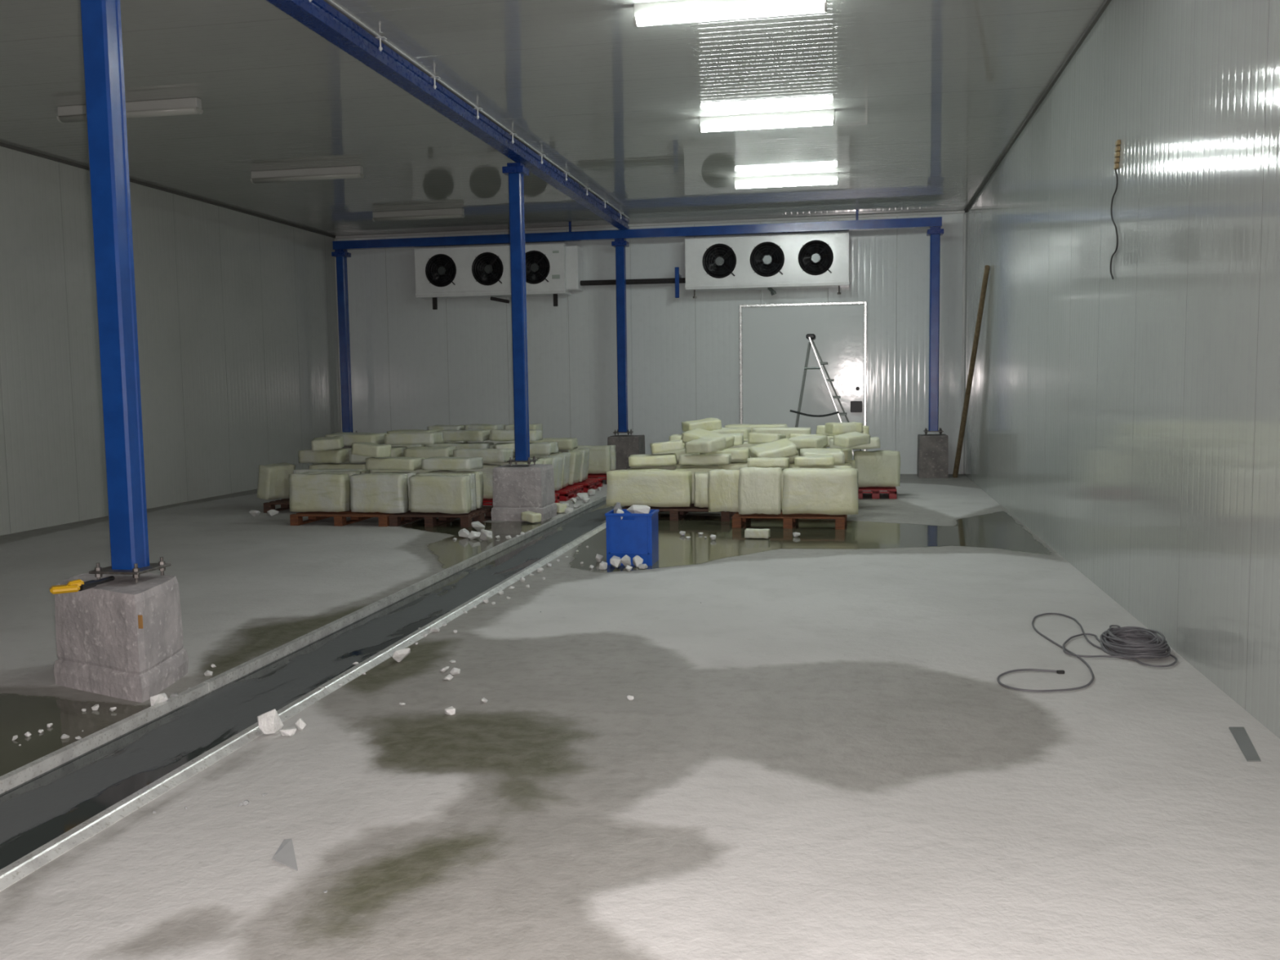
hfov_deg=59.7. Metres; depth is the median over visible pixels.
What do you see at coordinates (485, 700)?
ice chunk
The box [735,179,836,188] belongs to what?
diffuser
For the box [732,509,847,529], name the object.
pallet
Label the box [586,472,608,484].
pallet
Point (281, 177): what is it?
diffuser
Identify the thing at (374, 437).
block
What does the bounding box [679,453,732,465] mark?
block
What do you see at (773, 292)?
outlet
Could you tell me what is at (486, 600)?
ice chunk
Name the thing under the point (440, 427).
block
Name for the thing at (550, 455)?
block
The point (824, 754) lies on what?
floor
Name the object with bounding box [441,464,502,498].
block
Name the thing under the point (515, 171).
steel column
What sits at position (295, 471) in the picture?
block
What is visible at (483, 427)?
block
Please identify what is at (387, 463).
block
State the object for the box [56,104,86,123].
ceiling lamp
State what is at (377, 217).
diffuser
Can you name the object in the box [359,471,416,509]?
block
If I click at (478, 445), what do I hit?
block
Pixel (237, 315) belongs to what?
wall
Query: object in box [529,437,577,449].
block
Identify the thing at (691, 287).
drip tray
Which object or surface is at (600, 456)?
block
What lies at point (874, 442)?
block
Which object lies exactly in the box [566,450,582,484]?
block
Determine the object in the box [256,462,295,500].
block
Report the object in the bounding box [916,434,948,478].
plinth
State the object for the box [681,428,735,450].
block
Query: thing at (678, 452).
block
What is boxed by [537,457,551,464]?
block
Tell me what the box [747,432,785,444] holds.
block
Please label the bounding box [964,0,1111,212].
trim
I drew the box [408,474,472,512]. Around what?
block
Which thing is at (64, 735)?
ice chunk
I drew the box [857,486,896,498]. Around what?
pallet
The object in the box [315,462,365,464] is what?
block
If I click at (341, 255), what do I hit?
steel column
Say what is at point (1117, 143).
cable
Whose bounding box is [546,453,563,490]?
block
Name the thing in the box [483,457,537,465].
block
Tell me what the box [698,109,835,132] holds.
ceiling lamp
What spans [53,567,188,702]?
plinth
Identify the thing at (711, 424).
block
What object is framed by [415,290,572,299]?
drip tray
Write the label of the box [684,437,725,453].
block
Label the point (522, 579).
ice chunk
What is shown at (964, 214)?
trim
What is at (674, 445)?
block
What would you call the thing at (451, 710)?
ice chunk
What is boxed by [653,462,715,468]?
block
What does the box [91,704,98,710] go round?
ice chunk
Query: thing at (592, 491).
ice chunk
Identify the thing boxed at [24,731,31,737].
ice chunk
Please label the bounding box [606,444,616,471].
block
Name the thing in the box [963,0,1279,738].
wall
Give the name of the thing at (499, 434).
block
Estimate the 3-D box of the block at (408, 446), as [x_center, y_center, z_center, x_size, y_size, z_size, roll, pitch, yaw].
[-3.482,-0.452,16.068,0.858,0.181,0.446,0,4,9]
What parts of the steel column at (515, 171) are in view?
cap plate, plate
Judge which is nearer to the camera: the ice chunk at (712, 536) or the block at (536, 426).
the ice chunk at (712, 536)
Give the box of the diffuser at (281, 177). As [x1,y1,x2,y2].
[252,173,359,183]
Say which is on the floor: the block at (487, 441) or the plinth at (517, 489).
the plinth at (517, 489)
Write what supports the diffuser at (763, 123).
attached to the ceiling lamp at (814, 117)
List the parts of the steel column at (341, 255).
cap plate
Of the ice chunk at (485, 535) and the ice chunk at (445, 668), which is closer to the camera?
the ice chunk at (445, 668)
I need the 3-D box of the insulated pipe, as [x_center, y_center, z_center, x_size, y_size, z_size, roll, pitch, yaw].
[-0.111,-3.435,19.332,1.886,0.098,0.090,0,5,11]
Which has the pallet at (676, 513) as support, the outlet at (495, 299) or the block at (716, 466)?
the block at (716, 466)
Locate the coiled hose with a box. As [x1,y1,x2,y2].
[996,613,1177,692]
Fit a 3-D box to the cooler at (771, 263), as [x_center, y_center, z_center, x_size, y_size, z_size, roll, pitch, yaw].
[2.146,-3.594,18.843,2.740,0.990,0.531,0,5,11]
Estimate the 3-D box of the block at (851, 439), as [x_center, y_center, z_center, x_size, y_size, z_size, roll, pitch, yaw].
[2.592,-0.496,13.669,0.410,0.178,0.277,-4,6,-35]
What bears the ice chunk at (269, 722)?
on the floor
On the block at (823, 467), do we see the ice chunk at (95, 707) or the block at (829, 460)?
the block at (829, 460)
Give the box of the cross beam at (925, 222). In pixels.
[332,209,942,249]
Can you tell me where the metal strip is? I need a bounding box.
[1228,726,1261,761]
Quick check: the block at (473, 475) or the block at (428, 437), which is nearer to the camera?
the block at (473, 475)
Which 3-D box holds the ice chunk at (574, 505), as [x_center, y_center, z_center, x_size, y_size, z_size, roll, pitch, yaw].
[-0.808,0.341,14.499,0.116,0.049,0.102,-3,5,-23]
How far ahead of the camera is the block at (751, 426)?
16.46 m
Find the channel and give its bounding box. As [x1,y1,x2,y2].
[0,493,622,891]
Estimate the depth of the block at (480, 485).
13.24 m
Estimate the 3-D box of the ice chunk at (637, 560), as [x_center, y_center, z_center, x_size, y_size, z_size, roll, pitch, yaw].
[-0.025,0.711,9.776,0.071,0.104,0.109,-4,6,-34]
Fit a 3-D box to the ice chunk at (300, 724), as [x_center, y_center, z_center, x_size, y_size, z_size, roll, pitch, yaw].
[-1.598,1.147,5.254,0.057,0.059,0.054,2,6,28]
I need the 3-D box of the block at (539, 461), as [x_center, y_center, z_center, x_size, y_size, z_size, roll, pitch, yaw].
[-1.377,-0.012,14.315,0.158,0.487,0.429,1,5,16]
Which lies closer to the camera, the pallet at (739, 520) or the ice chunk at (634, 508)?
the ice chunk at (634, 508)
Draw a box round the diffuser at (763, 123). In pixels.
[701,118,832,132]
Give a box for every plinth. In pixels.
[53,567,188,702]
[491,463,557,521]
[607,435,644,471]
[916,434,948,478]
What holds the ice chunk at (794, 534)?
on the floor
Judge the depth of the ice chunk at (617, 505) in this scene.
10.02 m
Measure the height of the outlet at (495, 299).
0.124 m
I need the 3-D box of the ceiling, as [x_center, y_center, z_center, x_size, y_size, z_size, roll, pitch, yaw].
[-2.243,-3.532,8.261,11.218,0.120,22.955,0,5,11]
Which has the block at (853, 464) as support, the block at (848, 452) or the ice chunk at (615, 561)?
the block at (848, 452)
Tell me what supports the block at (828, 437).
on the block
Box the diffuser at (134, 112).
[58,106,197,122]
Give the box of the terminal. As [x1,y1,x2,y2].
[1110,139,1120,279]
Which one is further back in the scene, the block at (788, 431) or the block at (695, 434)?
the block at (788, 431)
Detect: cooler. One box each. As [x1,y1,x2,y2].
[414,243,583,309]
[684,232,849,298]
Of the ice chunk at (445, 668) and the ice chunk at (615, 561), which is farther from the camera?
the ice chunk at (615, 561)
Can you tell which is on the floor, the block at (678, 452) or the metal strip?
the metal strip
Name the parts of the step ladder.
leg, leg, rail, rail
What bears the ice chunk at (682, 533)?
on the floor
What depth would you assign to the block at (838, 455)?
13.30 m
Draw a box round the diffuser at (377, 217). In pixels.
[373,213,462,221]
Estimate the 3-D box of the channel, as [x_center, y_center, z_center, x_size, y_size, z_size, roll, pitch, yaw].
[-1.511,0.935,8.511,0.763,0.149,22.935,0,5,11]
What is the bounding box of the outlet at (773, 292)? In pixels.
[767,287,776,295]
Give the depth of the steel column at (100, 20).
6.00 m
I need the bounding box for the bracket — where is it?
[675,266,681,297]
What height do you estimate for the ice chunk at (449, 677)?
0.033 m
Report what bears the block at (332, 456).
on the block at (314, 466)
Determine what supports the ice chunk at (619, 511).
in the plastic crate
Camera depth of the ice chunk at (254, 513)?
13.93 m
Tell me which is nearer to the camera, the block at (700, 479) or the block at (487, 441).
the block at (700, 479)
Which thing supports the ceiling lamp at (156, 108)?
attached to the ceiling
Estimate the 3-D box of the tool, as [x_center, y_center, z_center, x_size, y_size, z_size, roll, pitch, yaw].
[-2.891,0.533,5.832,0.137,0.066,0.463,0,5,11]
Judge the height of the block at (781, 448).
0.293 m
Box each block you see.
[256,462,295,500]
[288,473,351,512]
[292,468,368,474]
[297,447,351,463]
[302,470,361,475]
[308,463,365,469]
[310,435,343,451]
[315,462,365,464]
[324,432,388,445]
[348,446,407,463]
[349,472,409,512]
[351,442,391,457]
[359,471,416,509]
[365,456,422,471]
[368,469,430,472]
[373,471,424,473]
[383,431,444,444]
[386,429,440,433]
[390,444,425,448]
[403,445,456,457]
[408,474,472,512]
[415,471,477,510]
[421,457,484,471]
[425,441,494,449]
[425,470,484,507]
[427,424,466,431]
[436,429,489,441]
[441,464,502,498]
[453,448,513,462]
[463,423,504,430]
[466,440,514,444]
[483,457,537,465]
[489,429,542,440]
[489,441,559,456]
[492,442,515,452]
[503,422,542,432]
[513,454,551,457]
[520,511,541,522]
[522,459,542,464]
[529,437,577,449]
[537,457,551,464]
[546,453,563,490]
[555,502,566,512]
[558,452,571,488]
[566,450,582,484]
[569,445,611,473]
[576,448,590,480]
[605,470,690,506]
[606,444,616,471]
[624,467,672,471]
[627,453,676,466]
[629,466,676,471]
[650,439,683,453]
[651,448,698,461]
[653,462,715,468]
[669,434,684,446]
[674,467,722,504]
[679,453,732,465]
[680,464,723,470]
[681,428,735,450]
[682,417,721,431]
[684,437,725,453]
[693,471,707,507]
[702,447,749,461]
[706,469,737,512]
[711,426,750,439]
[718,462,783,471]
[724,423,787,432]
[725,432,743,445]
[732,440,760,450]
[732,461,746,462]
[737,467,781,515]
[744,528,770,538]
[746,457,788,467]
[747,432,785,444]
[748,438,797,457]
[752,426,811,438]
[780,469,784,509]
[782,467,857,515]
[786,435,832,447]
[786,448,799,461]
[787,435,828,448]
[787,460,855,468]
[788,433,825,438]
[789,462,851,469]
[794,454,835,466]
[799,466,852,468]
[800,448,844,463]
[813,447,853,461]
[816,425,870,436]
[825,422,862,434]
[829,437,879,449]
[832,431,871,448]
[853,450,901,487]
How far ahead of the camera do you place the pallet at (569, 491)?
15.68 m
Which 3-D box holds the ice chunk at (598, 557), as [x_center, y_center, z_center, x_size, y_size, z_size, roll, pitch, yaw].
[-0.367,0.703,10.070,0.070,0.079,0.086,1,5,21]
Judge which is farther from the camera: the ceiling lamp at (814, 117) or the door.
the door
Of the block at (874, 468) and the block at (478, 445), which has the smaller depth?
the block at (874, 468)
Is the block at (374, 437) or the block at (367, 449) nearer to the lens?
the block at (367, 449)
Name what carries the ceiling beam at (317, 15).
attached to the ceiling
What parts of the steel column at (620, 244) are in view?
cap plate, plate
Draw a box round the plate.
[271,838,297,871]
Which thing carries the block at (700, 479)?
on the pallet at (676, 513)
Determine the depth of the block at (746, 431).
15.49 m
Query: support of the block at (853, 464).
on the pallet
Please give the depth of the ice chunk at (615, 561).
9.66 m
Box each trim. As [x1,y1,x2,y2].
[0,142,335,238]
[333,238,342,432]
[335,210,964,239]
[960,213,966,474]
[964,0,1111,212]
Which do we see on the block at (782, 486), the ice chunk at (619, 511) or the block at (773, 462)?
the block at (773, 462)
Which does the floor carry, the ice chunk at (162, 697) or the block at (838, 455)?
the ice chunk at (162, 697)
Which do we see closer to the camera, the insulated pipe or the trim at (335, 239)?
the insulated pipe
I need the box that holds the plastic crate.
[604,509,658,565]
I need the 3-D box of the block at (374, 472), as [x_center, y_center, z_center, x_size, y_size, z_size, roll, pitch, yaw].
[-2.925,0.114,13.456,0.656,0.432,0.200,0,4,12]
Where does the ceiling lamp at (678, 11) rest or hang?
attached to the ceiling
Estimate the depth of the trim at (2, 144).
15.52 m
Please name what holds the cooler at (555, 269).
attached to the wall at (415, 366)
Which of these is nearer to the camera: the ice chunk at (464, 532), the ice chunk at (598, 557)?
the ice chunk at (598, 557)
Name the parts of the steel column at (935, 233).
plate, cap plate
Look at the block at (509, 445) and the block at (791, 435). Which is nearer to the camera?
the block at (791, 435)
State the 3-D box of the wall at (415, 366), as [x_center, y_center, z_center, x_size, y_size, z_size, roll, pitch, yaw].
[-0.069,-2.260,19.751,11.218,4.696,0.120,0,5,11]
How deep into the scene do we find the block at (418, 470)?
14.14 m
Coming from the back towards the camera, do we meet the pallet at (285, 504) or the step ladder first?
the step ladder
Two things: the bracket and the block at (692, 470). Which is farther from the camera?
the bracket
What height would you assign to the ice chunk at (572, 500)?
0.085 m
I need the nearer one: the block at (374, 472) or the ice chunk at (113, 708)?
the ice chunk at (113, 708)
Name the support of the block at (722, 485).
on the pallet at (739, 520)
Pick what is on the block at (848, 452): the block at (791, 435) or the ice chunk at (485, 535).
the block at (791, 435)
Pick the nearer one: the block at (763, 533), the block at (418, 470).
the block at (763, 533)
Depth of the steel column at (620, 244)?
19.09 m
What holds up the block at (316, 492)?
on the pallet at (340, 518)
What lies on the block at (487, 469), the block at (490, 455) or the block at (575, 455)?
the block at (490, 455)
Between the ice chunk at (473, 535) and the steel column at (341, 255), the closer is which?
the ice chunk at (473, 535)
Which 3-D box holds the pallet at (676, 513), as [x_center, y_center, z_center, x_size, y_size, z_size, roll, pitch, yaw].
[0.487,0.367,13.478,1.300,0.130,1.000,0,5,11]
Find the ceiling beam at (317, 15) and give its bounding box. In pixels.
[266,0,630,230]
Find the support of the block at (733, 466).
on the pallet
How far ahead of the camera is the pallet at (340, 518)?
13.02 m
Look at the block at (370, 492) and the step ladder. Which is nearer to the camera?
the block at (370, 492)
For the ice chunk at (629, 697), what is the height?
0.025 m
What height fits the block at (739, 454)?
0.164 m
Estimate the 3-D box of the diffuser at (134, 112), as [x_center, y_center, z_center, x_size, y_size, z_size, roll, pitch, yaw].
[-4.953,-3.534,10.822,1.460,0.050,0.116,0,5,11]
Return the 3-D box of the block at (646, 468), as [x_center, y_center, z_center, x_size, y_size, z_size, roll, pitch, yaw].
[0.108,0.077,13.461,0.566,0.437,0.196,0,5,11]
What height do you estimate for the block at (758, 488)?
0.518 m
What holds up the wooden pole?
on the floor
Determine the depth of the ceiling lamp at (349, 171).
14.15 m
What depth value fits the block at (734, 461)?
14.45 m
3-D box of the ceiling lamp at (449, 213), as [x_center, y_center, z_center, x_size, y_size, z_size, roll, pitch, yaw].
[-3.512,-4.193,17.662,1.500,0.149,0.123,0,5,11]
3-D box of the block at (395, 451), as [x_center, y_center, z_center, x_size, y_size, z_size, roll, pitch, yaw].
[-3.443,-0.334,14.678,0.666,0.197,0.452,0,5,10]
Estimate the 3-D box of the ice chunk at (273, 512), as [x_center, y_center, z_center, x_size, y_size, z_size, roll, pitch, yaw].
[-4.645,0.412,14.096,0.136,0.081,0.122,3,6,37]
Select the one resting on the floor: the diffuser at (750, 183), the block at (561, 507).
the block at (561, 507)
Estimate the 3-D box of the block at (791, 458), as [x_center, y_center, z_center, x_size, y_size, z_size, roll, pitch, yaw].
[1.754,-0.332,14.189,0.568,0.167,0.428,0,5,13]
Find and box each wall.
[0,146,341,535]
[337,212,966,474]
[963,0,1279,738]
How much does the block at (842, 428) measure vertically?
0.151 m
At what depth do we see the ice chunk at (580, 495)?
15.45 m
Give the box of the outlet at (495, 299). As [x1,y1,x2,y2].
[489,297,509,303]
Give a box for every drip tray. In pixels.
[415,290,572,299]
[684,283,848,292]
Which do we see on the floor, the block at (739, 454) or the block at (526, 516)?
the block at (526, 516)
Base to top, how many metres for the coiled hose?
0.107 m
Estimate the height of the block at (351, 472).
0.458 m
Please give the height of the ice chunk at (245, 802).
0.020 m
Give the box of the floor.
[0,474,1279,959]
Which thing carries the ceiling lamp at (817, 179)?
attached to the ceiling
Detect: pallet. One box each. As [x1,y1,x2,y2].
[263,497,302,512]
[289,511,404,526]
[388,506,493,527]
[483,493,559,506]
[555,484,583,501]
[568,478,602,492]
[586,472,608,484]
[622,504,735,521]
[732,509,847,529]
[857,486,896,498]
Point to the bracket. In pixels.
(677, 275)
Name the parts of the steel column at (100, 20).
plate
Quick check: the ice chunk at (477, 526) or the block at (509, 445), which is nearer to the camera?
the ice chunk at (477, 526)
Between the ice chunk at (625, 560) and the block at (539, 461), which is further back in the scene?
the block at (539, 461)
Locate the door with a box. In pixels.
[738,301,866,459]
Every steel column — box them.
[80,0,171,582]
[331,248,357,433]
[502,162,537,466]
[611,238,633,435]
[923,226,943,435]
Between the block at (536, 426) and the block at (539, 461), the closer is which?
the block at (539, 461)
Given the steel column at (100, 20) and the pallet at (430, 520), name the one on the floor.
the pallet at (430, 520)
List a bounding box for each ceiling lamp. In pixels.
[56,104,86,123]
[125,97,203,118]
[250,165,364,183]
[372,208,464,222]
[633,0,826,26]
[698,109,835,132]
[733,172,838,189]
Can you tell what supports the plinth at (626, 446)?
on the floor
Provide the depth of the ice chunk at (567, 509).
13.85 m
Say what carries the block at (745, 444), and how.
on the block
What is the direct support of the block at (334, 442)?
on the block at (332, 456)
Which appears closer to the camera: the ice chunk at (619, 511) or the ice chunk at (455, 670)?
the ice chunk at (455, 670)
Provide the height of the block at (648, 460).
0.136 m
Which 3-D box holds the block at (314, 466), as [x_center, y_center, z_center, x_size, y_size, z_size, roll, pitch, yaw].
[-3.937,0.011,14.717,0.857,0.461,0.196,0,4,10]
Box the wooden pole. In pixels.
[952,265,990,477]
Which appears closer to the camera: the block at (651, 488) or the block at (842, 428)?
the block at (651, 488)
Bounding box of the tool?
[49,575,115,594]
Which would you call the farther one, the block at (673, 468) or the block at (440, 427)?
the block at (440, 427)
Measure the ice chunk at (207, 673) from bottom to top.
0.032 m
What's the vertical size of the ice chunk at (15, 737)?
0.023 m
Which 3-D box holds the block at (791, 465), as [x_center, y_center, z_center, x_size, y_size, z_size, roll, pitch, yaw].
[2.264,-0.001,14.023,0.785,0.431,0.200,0,6,10]
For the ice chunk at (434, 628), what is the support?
on the floor
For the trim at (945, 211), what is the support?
attached to the wall at (415, 366)
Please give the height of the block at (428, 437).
0.168 m
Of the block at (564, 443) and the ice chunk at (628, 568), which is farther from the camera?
the block at (564, 443)
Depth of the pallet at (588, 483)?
16.94 m
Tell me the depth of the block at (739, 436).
14.45 m
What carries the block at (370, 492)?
on the pallet at (340, 518)
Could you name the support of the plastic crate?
on the floor
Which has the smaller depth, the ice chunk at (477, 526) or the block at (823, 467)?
the ice chunk at (477, 526)
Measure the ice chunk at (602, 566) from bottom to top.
0.075 m
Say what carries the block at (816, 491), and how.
on the pallet at (739, 520)
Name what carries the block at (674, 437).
on the block at (678, 452)
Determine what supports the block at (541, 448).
on the block
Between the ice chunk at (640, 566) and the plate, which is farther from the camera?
the ice chunk at (640, 566)
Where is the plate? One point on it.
(285, 854)
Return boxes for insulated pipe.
[580,277,685,285]
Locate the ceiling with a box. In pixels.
[0,0,1104,235]
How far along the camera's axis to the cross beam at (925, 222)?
18.82 m
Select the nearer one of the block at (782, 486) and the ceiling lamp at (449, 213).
the block at (782, 486)
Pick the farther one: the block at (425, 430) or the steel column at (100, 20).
the block at (425, 430)
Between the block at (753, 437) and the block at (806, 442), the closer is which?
the block at (806, 442)
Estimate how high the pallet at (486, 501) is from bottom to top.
0.130 m
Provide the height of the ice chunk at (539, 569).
0.049 m
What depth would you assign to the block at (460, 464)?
13.09 m
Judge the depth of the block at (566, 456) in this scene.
15.73 m
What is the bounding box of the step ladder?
[790,333,862,457]
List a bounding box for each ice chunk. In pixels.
[12,735,17,740]
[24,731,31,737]
[60,733,69,738]
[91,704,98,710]
[109,706,116,711]
[150,693,168,706]
[204,670,213,675]
[242,800,248,805]
[248,510,260,516]
[257,708,283,734]
[266,509,279,515]
[279,726,296,736]
[295,718,306,730]
[392,648,410,662]
[430,626,439,631]
[440,666,448,671]
[443,674,453,680]
[444,706,456,715]
[449,667,460,675]
[457,528,470,537]
[467,530,480,539]
[471,520,484,532]
[480,528,492,540]
[481,697,487,702]
[482,597,488,603]
[520,577,524,582]
[537,567,543,572]
[564,506,573,513]
[569,497,577,503]
[573,504,582,507]
[577,493,588,499]
[582,496,590,502]
[587,488,595,495]
[595,553,603,562]
[599,561,607,569]
[609,555,621,568]
[613,502,622,513]
[616,508,623,519]
[621,555,631,566]
[625,564,632,571]
[626,504,650,513]
[626,695,633,700]
[632,555,643,567]
[638,564,648,568]
[679,530,685,535]
[710,534,715,539]
[792,532,799,537]
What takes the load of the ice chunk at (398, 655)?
on the floor
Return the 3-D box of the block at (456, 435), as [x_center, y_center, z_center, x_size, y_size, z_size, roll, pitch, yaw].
[-2.520,-0.639,15.991,0.715,0.162,0.426,0,5,13]
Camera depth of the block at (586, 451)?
16.76 m
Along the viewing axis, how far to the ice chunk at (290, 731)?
5.14 m
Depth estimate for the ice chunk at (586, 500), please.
15.06 m
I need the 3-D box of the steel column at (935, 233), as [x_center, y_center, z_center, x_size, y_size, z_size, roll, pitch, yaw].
[4.796,-2.418,18.185,0.300,3.353,0.300,0,5,11]
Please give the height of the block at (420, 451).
0.195 m

